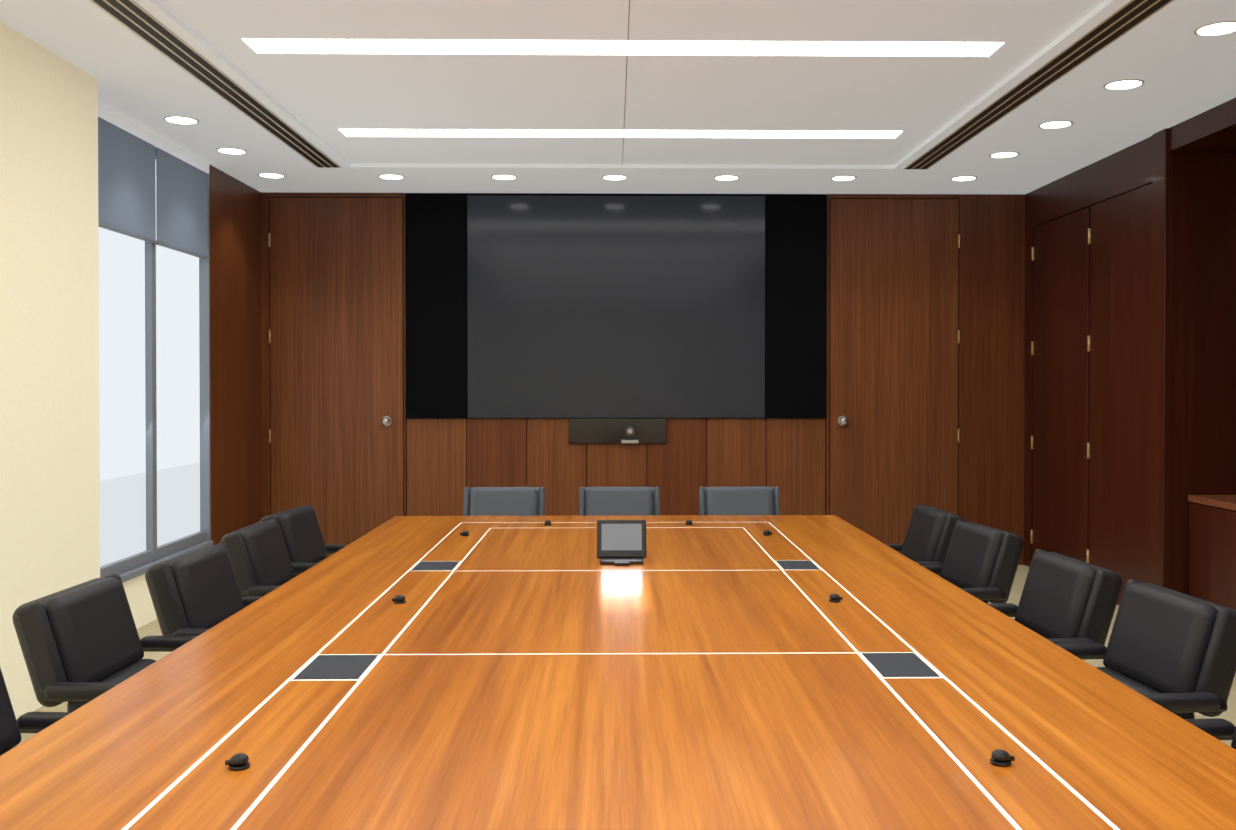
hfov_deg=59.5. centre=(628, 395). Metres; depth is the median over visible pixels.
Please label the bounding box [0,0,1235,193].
ceiling
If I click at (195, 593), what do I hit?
chair
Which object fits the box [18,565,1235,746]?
floor
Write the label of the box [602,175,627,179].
recessed light
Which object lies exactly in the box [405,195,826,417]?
display screen
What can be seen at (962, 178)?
recessed light
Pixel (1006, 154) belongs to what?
recessed light
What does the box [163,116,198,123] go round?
recessed light
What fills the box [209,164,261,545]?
wall
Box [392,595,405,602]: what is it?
mic
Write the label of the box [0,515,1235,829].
table
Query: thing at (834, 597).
mic
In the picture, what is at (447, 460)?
wall
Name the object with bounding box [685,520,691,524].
mic
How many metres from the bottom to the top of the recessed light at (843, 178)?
0.006 m
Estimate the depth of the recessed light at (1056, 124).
6.37 m
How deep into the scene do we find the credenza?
6.24 m
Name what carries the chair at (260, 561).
on the floor
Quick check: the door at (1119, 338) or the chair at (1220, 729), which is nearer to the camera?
the chair at (1220, 729)
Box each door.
[268,192,403,556]
[829,194,959,543]
[1030,207,1089,561]
[1086,183,1151,603]
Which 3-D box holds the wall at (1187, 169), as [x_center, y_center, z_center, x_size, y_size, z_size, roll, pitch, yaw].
[3.748,-0.084,3.255,0.960,3.025,11.090,0,1,-1]
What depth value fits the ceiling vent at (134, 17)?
5.31 m
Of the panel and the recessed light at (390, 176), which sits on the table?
the panel
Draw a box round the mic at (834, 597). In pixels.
[829,593,842,601]
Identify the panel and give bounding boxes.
[597,520,645,565]
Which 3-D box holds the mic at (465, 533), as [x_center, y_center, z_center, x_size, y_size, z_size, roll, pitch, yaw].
[-0.773,0.646,5.090,0.045,0.025,0.038,0,1,-1]
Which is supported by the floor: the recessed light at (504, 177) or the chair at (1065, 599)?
the chair at (1065, 599)
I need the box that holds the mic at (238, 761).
[225,753,249,770]
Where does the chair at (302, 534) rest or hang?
on the floor
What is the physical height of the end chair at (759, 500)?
0.860 m
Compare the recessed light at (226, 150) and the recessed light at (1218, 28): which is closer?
the recessed light at (1218, 28)
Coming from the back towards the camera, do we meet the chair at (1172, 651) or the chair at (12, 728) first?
the chair at (1172, 651)
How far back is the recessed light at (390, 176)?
7.96 m
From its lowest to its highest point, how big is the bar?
0.200 m
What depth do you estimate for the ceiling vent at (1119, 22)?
5.32 m
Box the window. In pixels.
[98,159,199,566]
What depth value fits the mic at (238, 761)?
2.00 m
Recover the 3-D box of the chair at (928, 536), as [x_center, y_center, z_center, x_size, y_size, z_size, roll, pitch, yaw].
[1.230,0.979,5.235,0.660,0.860,0.621,0,1,-3]
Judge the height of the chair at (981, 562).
0.860 m
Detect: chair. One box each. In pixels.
[0,668,71,755]
[12,574,196,711]
[145,544,262,635]
[220,519,315,597]
[260,504,346,577]
[463,487,544,515]
[579,486,659,515]
[699,486,779,514]
[886,504,963,566]
[921,520,1023,603]
[988,549,1121,644]
[1056,579,1235,718]
[1184,718,1235,749]
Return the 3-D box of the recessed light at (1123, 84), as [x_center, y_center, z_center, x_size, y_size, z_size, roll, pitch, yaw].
[2.534,-1.592,5.536,0.192,0.006,0.192,0,1,-1]
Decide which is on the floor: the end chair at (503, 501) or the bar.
the end chair at (503, 501)
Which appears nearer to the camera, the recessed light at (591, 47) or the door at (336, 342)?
the recessed light at (591, 47)
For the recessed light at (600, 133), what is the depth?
6.72 m
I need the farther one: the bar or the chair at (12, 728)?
the bar
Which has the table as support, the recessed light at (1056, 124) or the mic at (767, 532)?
the mic at (767, 532)
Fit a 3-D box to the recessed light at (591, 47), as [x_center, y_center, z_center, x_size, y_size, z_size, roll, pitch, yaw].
[-0.018,-1.614,5.016,3.462,0.005,0.205,0,1,-1]
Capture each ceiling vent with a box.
[89,0,340,167]
[904,0,1173,168]
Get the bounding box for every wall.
[0,22,99,719]
[98,104,212,628]
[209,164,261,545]
[261,192,1024,564]
[1024,98,1235,604]
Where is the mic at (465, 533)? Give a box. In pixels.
[460,530,468,535]
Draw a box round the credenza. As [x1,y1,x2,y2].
[1188,495,1235,609]
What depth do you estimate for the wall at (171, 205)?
6.67 m
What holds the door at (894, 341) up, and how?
attached to the wall at (447, 460)
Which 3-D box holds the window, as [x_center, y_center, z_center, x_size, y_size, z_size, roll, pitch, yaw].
[-2.978,-0.254,6.508,0.001,2.560,2.090,0,1,-1]
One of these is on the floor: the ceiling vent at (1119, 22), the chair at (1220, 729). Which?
the chair at (1220, 729)
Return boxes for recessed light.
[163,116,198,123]
[216,147,246,153]
[242,39,1003,56]
[258,173,284,177]
[339,129,902,137]
[378,174,404,179]
[491,174,516,179]
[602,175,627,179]
[714,175,739,179]
[830,175,856,180]
[950,176,976,180]
[989,151,1018,157]
[1038,120,1072,128]
[1103,79,1143,89]
[1194,21,1235,35]
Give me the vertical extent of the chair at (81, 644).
0.860 m
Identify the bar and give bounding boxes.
[569,418,665,442]
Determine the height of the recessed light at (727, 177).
0.006 m
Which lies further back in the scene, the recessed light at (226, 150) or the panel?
the recessed light at (226, 150)
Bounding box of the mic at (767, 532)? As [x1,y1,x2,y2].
[763,530,771,535]
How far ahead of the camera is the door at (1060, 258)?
8.05 m
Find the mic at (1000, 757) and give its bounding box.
[990,749,1014,765]
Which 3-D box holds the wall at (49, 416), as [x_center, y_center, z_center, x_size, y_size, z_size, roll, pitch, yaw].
[-3.082,-0.066,1.533,0.930,3.025,7.850,0,1,-1]
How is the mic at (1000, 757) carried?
on the table
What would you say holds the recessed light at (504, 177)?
in the ceiling
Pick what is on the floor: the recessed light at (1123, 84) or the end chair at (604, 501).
the end chair at (604, 501)
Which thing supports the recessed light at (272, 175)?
in the ceiling

